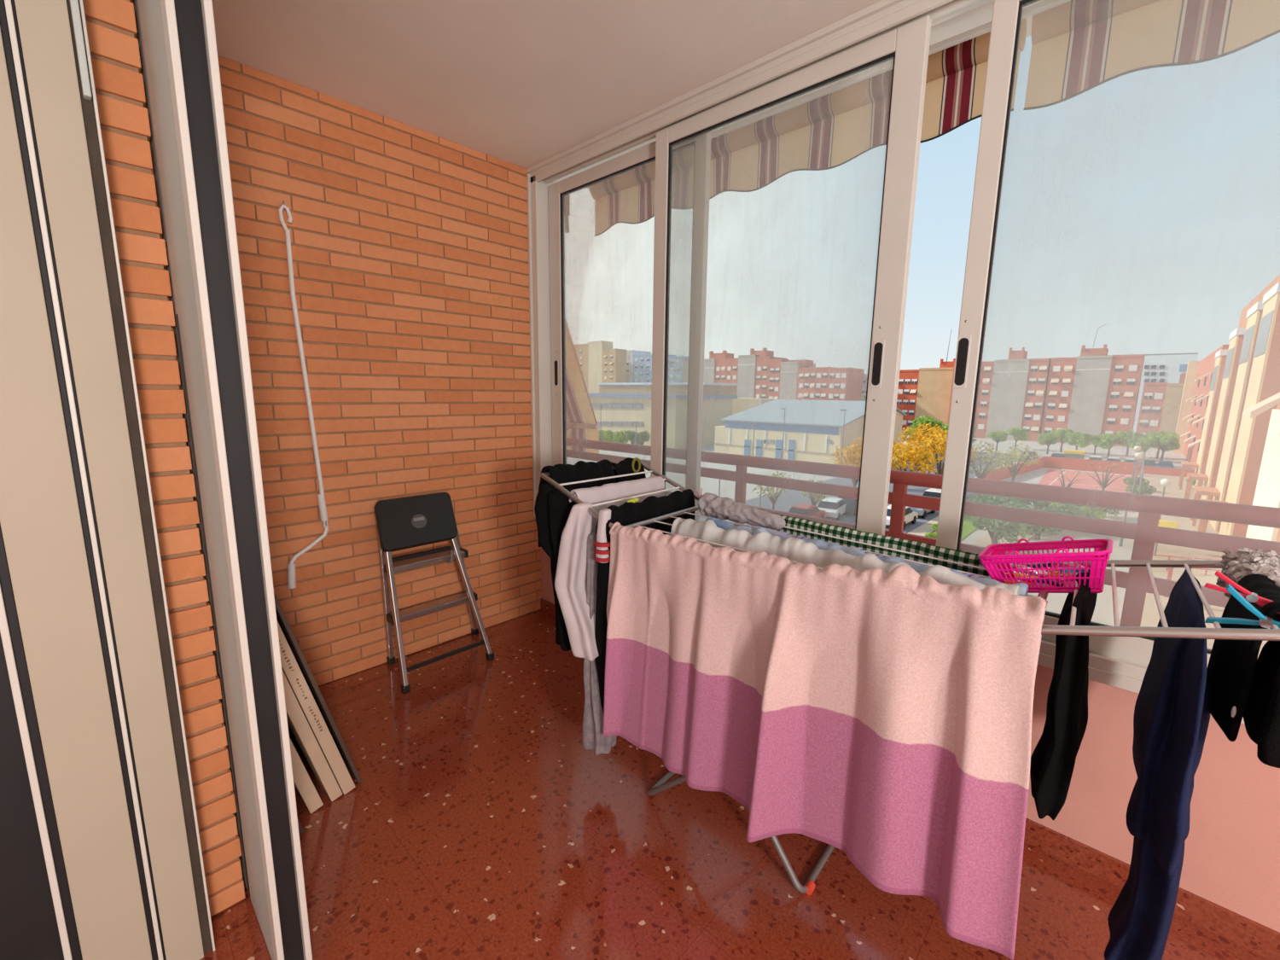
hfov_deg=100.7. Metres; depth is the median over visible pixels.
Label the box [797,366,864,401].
apartment block
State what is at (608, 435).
bush
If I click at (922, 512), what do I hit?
car
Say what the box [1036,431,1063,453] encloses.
tree
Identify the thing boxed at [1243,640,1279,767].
garment
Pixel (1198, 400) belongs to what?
blind
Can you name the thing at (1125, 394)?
blind
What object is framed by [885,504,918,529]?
car
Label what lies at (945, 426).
tree
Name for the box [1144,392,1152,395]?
blind
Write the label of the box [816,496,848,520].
car
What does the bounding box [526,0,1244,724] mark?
window
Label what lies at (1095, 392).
apartment block
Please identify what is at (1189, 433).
blind
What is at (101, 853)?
door
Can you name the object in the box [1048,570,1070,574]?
clothespin
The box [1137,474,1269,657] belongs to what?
paved lot
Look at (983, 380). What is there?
blind
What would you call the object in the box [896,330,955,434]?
apartment block
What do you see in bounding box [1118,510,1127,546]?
lamp post
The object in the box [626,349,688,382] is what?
apartment block
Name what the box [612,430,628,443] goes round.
bush
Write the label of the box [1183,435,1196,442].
blind
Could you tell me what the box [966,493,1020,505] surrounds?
shrub
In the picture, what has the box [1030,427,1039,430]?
blind
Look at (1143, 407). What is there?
blind
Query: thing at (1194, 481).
shrub
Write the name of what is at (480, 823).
floor
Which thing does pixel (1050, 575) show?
clothespin
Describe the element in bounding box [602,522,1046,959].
blanket
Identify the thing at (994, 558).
basket
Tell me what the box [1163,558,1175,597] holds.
gate post
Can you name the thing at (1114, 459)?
car
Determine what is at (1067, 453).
container
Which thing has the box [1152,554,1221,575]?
fence
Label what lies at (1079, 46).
awning
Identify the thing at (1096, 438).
tree
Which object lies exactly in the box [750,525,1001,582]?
striped shirt
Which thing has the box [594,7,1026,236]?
awning
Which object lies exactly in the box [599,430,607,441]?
bush
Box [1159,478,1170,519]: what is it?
lamp post
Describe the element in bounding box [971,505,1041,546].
path
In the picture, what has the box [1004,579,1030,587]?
clothespin
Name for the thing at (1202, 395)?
blind
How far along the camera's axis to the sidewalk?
40.17 m
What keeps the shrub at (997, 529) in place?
on the ground at (1103, 612)
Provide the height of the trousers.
0.714 m
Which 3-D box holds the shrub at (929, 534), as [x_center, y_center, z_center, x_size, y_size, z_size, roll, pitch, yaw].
[20.407,3.976,36.998,0.991,0.722,0.986,-4,10,-25]
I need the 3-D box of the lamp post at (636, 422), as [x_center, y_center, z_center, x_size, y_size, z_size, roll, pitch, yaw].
[-0.834,-7.240,89.359,0.800,5.120,0.300,9,13,43]
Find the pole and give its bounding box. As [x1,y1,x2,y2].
[718,479,720,496]
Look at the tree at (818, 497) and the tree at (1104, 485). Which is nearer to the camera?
the tree at (818, 497)
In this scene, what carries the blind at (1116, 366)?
hanging from the apartment block at (1095, 392)
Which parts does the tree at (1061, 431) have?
crown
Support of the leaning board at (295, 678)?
on the floor
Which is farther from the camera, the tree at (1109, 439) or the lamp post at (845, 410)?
the tree at (1109, 439)
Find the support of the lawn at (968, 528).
on the ground at (1103, 612)
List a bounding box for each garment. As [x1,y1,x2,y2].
[554,476,664,660]
[582,531,616,755]
[594,488,694,713]
[1206,574,1279,741]
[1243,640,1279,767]
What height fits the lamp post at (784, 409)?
8.120 m
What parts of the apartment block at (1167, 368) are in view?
roof rail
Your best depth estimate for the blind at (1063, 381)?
117.13 m
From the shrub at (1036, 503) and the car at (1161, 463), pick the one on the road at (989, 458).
the car at (1161, 463)
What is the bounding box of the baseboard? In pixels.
[540,598,1279,959]
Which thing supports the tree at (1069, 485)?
on the ground at (1103, 612)
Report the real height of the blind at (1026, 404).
0.850 m
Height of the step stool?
0.804 m
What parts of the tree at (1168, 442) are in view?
crown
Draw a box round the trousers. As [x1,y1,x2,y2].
[1104,566,1236,959]
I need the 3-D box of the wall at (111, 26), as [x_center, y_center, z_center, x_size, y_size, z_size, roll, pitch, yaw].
[-1.377,-0.182,1.467,0.980,2.445,0.082,9,13,43]
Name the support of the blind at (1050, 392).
hanging from the apartment block at (1095, 392)
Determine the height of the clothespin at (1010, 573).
0.013 m
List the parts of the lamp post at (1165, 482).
globe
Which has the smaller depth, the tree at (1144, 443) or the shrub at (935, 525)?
the shrub at (935, 525)
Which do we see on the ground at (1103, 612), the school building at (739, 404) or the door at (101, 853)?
the school building at (739, 404)
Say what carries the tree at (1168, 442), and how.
on the ground at (1103, 612)
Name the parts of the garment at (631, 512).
trouser leg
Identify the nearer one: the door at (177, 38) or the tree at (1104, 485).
the door at (177, 38)
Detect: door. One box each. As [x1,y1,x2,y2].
[0,0,215,959]
[131,0,312,959]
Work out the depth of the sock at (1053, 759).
1.06 m
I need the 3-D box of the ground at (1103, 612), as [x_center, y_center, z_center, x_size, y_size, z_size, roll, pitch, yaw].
[80.619,-36.648,290.358,560.000,0.300,508.000,9,13,43]
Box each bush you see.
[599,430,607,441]
[602,430,615,442]
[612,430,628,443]
[624,430,639,444]
[633,430,650,445]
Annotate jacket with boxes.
[534,459,616,651]
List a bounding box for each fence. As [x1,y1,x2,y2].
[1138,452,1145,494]
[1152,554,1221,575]
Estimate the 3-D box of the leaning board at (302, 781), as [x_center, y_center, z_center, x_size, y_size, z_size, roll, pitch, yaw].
[-1.303,0.653,1.753,0.660,0.705,0.218,9,13,43]
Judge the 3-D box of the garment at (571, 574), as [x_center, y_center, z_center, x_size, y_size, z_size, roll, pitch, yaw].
[-0.098,0.268,1.898,0.210,0.524,0.570,4,10,21]
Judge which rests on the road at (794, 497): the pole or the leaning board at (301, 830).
the pole
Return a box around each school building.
[587,382,739,448]
[732,397,784,414]
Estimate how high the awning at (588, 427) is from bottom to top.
1.612 m
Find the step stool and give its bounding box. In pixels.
[374,492,494,693]
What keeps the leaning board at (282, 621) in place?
on the floor
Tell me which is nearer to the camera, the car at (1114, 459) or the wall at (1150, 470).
the wall at (1150, 470)
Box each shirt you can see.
[705,517,1028,595]
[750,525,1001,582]
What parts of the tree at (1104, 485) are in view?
crown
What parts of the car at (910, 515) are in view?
cabin glass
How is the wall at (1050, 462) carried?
on the ground at (1103, 612)
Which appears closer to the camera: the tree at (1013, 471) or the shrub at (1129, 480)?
the tree at (1013, 471)
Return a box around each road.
[698,455,1003,533]
[900,449,1192,471]
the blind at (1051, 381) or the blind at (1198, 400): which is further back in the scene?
the blind at (1051, 381)
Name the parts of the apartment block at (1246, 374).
post, post, post, post, post, post, post, post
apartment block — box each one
[576,340,626,393]
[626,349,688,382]
[681,348,815,399]
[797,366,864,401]
[861,373,867,398]
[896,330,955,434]
[946,324,1144,446]
[1132,352,1198,432]
[1134,372,1186,448]
[1172,344,1229,470]
[1178,273,1279,537]
[1241,392,1279,541]
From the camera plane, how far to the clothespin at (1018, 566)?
1.24 m
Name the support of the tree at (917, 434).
on the road at (794, 497)
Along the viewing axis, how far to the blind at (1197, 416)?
80.68 m
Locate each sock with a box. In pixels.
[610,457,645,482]
[1029,566,1097,820]
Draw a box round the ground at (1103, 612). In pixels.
[580,433,1188,626]
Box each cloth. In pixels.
[670,517,1019,595]
[697,492,785,529]
[769,512,989,576]
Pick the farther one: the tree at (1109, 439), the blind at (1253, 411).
the tree at (1109, 439)
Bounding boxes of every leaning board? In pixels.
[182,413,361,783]
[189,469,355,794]
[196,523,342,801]
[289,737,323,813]
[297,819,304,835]
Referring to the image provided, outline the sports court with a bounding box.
[1038,469,1139,512]
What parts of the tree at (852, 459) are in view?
crown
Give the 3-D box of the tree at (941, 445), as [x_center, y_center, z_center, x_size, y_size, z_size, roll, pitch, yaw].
[28.518,-1.293,50.378,5.332,7.097,5.332,-5,11,-32]
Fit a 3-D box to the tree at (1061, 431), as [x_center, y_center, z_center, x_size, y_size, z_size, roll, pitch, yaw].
[78.670,-7.398,98.759,4.272,4.654,4.223,-8,13,-42]
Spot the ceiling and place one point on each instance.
(523, 84)
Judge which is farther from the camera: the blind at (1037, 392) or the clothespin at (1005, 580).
the blind at (1037, 392)
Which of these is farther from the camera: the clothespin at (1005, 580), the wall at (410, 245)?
the wall at (410, 245)
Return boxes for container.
[1063,449,1086,459]
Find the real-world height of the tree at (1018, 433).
4.462 m
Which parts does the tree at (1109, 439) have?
crown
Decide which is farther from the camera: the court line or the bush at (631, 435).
the bush at (631, 435)
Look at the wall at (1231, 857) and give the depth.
1.31 m
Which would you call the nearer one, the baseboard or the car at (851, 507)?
the baseboard
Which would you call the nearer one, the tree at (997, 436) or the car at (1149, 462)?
the car at (1149, 462)
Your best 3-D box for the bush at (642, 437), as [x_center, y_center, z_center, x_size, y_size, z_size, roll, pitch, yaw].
[0.144,-6.856,93.108,3.207,3.659,3.139,-8,13,-44]
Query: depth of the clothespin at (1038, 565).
1.22 m
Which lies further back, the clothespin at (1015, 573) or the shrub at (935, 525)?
the shrub at (935, 525)
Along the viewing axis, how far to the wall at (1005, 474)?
67.38 m
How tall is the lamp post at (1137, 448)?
4.546 m
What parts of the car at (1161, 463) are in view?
cabin glass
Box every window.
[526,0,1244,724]
[548,130,711,521]
[935,0,1211,668]
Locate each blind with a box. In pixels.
[982,378,989,382]
[1024,402,1033,407]
[1027,389,1035,393]
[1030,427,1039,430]
[1035,390,1043,395]
[1038,366,1047,370]
[1048,391,1057,395]
[1050,379,1058,383]
[1058,404,1067,407]
[1062,379,1070,383]
[1064,366,1072,370]
[1111,391,1119,395]
[1115,365,1123,368]
[1123,393,1133,396]
[1140,419,1148,423]
[1141,406,1151,409]
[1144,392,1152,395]
[1152,406,1160,409]
[1180,430,1190,437]
[1182,413,1193,419]
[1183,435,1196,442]
[1186,414,1199,422]
[1187,439,1200,448]
[1191,394,1204,401]
[1192,416,1204,424]
[1196,394,1209,401]
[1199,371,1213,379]
[1241,392,1279,418]
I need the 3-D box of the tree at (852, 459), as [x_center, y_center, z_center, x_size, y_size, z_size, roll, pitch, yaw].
[19.397,-0.421,47.575,4.523,6.020,4.522,-4,11,-29]
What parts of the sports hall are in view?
door, door, door, door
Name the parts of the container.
lid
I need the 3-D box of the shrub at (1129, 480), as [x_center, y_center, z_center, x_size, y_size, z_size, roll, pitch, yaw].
[54.743,0.421,58.529,2.260,1.733,2.309,2,9,8]
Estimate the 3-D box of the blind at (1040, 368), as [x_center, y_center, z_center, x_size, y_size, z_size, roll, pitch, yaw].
[91.121,-25.282,119.841,1.400,0.850,0.700,9,13,43]
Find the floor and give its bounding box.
[199,609,1270,959]
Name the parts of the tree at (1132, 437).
crown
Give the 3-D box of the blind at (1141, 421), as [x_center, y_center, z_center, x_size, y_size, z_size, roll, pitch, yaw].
[104.257,-12.143,109.609,1.280,0.620,0.060,9,13,43]
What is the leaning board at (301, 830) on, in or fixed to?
on the floor
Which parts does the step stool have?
leg, leg, seat, leg, leg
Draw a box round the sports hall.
[714,399,906,465]
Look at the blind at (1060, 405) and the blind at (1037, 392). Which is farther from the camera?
the blind at (1037, 392)
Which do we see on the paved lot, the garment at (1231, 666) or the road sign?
the road sign
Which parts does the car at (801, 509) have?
cabin glass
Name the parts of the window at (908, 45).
rail, handle plate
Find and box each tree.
[752,471,791,509]
[800,478,830,505]
[828,442,861,487]
[849,436,896,455]
[890,439,939,473]
[897,422,948,464]
[906,415,942,436]
[909,429,974,474]
[941,423,977,442]
[969,440,1006,496]
[986,430,1007,450]
[996,442,1041,482]
[1006,427,1030,447]
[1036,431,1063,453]
[1050,428,1075,452]
[1054,465,1085,487]
[1064,431,1093,450]
[1084,456,1129,490]
[1089,434,1104,454]
[1097,432,1127,458]
[1114,430,1145,456]
[1132,436,1161,459]
[1144,430,1179,459]
[1147,433,1180,459]
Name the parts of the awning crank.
rod, bent arm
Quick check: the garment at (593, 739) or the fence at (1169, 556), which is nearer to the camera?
the garment at (593, 739)
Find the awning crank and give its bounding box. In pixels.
[278,200,328,588]
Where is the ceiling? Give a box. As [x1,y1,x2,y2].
[211,0,880,168]
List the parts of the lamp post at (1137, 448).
globe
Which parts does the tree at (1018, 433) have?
crown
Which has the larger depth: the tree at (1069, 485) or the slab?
the tree at (1069, 485)
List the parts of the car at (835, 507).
cabin glass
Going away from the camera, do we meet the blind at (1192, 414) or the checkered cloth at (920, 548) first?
the checkered cloth at (920, 548)
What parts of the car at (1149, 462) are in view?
cabin glass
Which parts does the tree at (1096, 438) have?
crown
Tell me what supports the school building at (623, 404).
on the ground at (1103, 612)
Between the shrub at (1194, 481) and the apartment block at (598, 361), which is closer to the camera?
the shrub at (1194, 481)
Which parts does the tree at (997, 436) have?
crown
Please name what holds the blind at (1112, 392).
hanging from the apartment block at (1095, 392)
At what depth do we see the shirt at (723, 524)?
1.36 m
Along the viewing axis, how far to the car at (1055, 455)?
81.08 m
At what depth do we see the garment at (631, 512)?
1.71 m
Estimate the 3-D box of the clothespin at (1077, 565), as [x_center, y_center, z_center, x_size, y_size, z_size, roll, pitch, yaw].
[0.963,0.188,1.174,0.018,0.016,0.050,-3,10,-22]
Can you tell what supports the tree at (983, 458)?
on the sidewalk
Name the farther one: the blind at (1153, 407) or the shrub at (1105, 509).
the blind at (1153, 407)
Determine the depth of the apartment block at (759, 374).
161.86 m
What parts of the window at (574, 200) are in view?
handle plate, pane, rail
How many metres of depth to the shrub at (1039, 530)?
37.33 m
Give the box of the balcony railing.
[577,438,1279,626]
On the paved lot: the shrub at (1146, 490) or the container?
the shrub at (1146, 490)
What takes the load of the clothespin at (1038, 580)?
in the basket
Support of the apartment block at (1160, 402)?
on the ground at (1103, 612)
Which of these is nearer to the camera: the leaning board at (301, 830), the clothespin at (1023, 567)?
the clothespin at (1023, 567)
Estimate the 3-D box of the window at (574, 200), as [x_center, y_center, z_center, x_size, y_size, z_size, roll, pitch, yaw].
[-0.111,-0.625,2.611,1.038,1.772,0.036,9,13,43]
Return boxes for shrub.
[925,531,936,538]
[930,523,937,531]
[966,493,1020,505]
[970,516,1025,544]
[998,501,1040,525]
[1011,498,1033,507]
[1017,523,1061,540]
[1024,499,1056,509]
[1040,503,1086,531]
[1049,501,1105,518]
[1099,507,1122,517]
[1122,477,1149,485]
[1124,483,1156,494]
[1186,478,1196,486]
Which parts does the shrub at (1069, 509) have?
crown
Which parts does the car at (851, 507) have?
cabin glass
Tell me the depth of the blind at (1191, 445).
72.70 m
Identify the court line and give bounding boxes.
[1048,471,1065,485]
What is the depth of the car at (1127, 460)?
75.47 m
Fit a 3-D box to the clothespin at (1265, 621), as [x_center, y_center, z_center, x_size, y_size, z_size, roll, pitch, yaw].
[0.956,0.204,0.819,0.018,0.069,0.106,-8,12,-41]
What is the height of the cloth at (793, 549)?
0.449 m
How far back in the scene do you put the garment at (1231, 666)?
0.90 m
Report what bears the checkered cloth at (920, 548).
hanging from the drying rack
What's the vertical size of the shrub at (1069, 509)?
2.311 m
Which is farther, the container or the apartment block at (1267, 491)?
the container
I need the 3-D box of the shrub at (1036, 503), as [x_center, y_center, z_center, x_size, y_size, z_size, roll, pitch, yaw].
[34.518,2.058,44.976,3.335,2.503,3.265,5,10,23]
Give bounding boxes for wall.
[82,0,245,916]
[135,37,541,699]
[541,546,1279,932]
[981,457,1044,480]
[1043,456,1140,475]
[1143,465,1194,477]
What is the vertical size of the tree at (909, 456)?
6.336 m
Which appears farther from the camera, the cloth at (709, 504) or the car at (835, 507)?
the car at (835, 507)
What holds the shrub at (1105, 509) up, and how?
on the ground at (1103, 612)
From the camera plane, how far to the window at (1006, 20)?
1.48 m
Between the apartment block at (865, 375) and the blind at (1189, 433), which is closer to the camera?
the blind at (1189, 433)
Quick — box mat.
[1214,547,1279,598]
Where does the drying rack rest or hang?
on the floor
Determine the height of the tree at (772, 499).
4.170 m
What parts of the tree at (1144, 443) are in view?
crown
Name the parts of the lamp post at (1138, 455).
globe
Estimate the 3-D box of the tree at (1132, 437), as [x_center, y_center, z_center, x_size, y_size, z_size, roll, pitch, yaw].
[85.377,-6.295,92.659,4.208,4.638,4.258,-6,12,-36]
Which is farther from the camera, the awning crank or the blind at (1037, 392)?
the blind at (1037, 392)
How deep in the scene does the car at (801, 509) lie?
40.53 m
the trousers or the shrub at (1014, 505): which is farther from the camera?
the shrub at (1014, 505)
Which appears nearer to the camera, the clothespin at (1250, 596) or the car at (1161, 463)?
the clothespin at (1250, 596)
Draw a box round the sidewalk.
[907,494,976,536]
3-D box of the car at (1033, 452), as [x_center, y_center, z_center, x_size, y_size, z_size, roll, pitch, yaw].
[62.148,-3.819,84.557,1.840,1.492,4.200,9,13,43]
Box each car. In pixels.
[788,503,825,517]
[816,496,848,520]
[837,496,857,515]
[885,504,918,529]
[909,506,935,517]
[922,488,941,497]
[1022,451,1038,459]
[1050,453,1065,457]
[1088,455,1104,460]
[1105,456,1122,461]
[1122,458,1140,463]
[1140,459,1157,466]
[1156,459,1174,468]
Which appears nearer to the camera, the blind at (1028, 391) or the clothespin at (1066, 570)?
the clothespin at (1066, 570)
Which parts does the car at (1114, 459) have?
cabin glass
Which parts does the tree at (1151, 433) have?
crown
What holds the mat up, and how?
hanging from the drying rack
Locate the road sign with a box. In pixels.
[1153,519,1177,556]
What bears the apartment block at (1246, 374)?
on the ground at (1103, 612)
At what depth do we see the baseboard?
1.35 m
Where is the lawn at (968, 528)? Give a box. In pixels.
[933,514,982,541]
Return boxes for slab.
[711,0,1043,131]
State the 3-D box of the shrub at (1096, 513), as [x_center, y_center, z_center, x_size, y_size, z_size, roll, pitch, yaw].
[34.111,2.541,41.558,3.715,2.706,3.696,-7,12,-38]
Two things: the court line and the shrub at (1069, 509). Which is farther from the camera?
the court line
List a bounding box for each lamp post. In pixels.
[633,421,637,444]
[750,424,756,455]
[780,407,786,459]
[840,409,847,460]
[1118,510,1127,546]
[1131,445,1140,477]
[1131,452,1143,493]
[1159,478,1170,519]
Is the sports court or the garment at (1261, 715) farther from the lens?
the sports court
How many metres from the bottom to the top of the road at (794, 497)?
0.050 m
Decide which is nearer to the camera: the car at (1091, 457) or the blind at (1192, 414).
the car at (1091, 457)
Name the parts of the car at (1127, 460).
cabin glass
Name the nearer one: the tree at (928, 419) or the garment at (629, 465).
the garment at (629, 465)
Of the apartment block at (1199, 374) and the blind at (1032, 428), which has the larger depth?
the blind at (1032, 428)
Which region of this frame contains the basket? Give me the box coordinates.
[977,535,1113,593]
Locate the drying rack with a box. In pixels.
[540,462,1279,895]
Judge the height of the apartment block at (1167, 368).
21.198 m
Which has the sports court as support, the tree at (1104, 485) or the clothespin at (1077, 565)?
the tree at (1104, 485)
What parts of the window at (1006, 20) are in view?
handle plate, rail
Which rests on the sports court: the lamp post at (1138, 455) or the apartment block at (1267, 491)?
the lamp post at (1138, 455)
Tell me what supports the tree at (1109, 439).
on the ground at (1103, 612)
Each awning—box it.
[576,357,600,453]
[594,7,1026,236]
[1023,0,1279,110]
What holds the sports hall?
on the ground at (1103, 612)
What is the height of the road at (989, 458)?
0.050 m
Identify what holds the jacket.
hanging from the drying rack
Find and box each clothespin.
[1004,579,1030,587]
[1007,571,1034,582]
[1014,572,1038,580]
[1017,564,1041,575]
[1021,564,1047,575]
[1026,562,1051,568]
[1035,576,1064,586]
[1046,574,1072,580]
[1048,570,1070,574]
[1056,567,1084,573]
[1059,561,1087,571]
[1204,570,1279,614]
[1204,583,1279,628]
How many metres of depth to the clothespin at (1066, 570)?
1.13 m
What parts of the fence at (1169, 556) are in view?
rail, rail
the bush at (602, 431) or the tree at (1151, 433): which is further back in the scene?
the bush at (602, 431)
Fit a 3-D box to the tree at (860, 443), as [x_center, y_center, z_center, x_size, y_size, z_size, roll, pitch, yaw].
[25.716,-2.281,58.387,4.651,6.336,4.885,-6,11,-34]
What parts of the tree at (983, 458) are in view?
crown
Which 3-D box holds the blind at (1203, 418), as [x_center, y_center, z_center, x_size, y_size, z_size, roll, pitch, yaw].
[76.702,-8.103,72.743,1.100,1.150,2.600,9,13,43]
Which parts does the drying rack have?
wing frame, leg frame, leg frame, rail, wing frame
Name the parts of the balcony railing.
post, post, handrail, rail, rail, post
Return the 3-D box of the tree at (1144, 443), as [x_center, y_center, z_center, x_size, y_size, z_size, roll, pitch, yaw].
[82.843,-5.078,86.910,3.645,4.018,3.688,6,11,28]
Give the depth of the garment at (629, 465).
2.08 m
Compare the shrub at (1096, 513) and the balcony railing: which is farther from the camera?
the shrub at (1096, 513)
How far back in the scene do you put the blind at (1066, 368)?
116.73 m
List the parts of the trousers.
trouser leg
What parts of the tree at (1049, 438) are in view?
crown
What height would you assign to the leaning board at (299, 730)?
0.936 m
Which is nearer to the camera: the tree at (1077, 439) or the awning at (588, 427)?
the awning at (588, 427)
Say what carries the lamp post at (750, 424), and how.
on the ground at (1103, 612)
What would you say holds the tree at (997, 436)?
on the ground at (1103, 612)

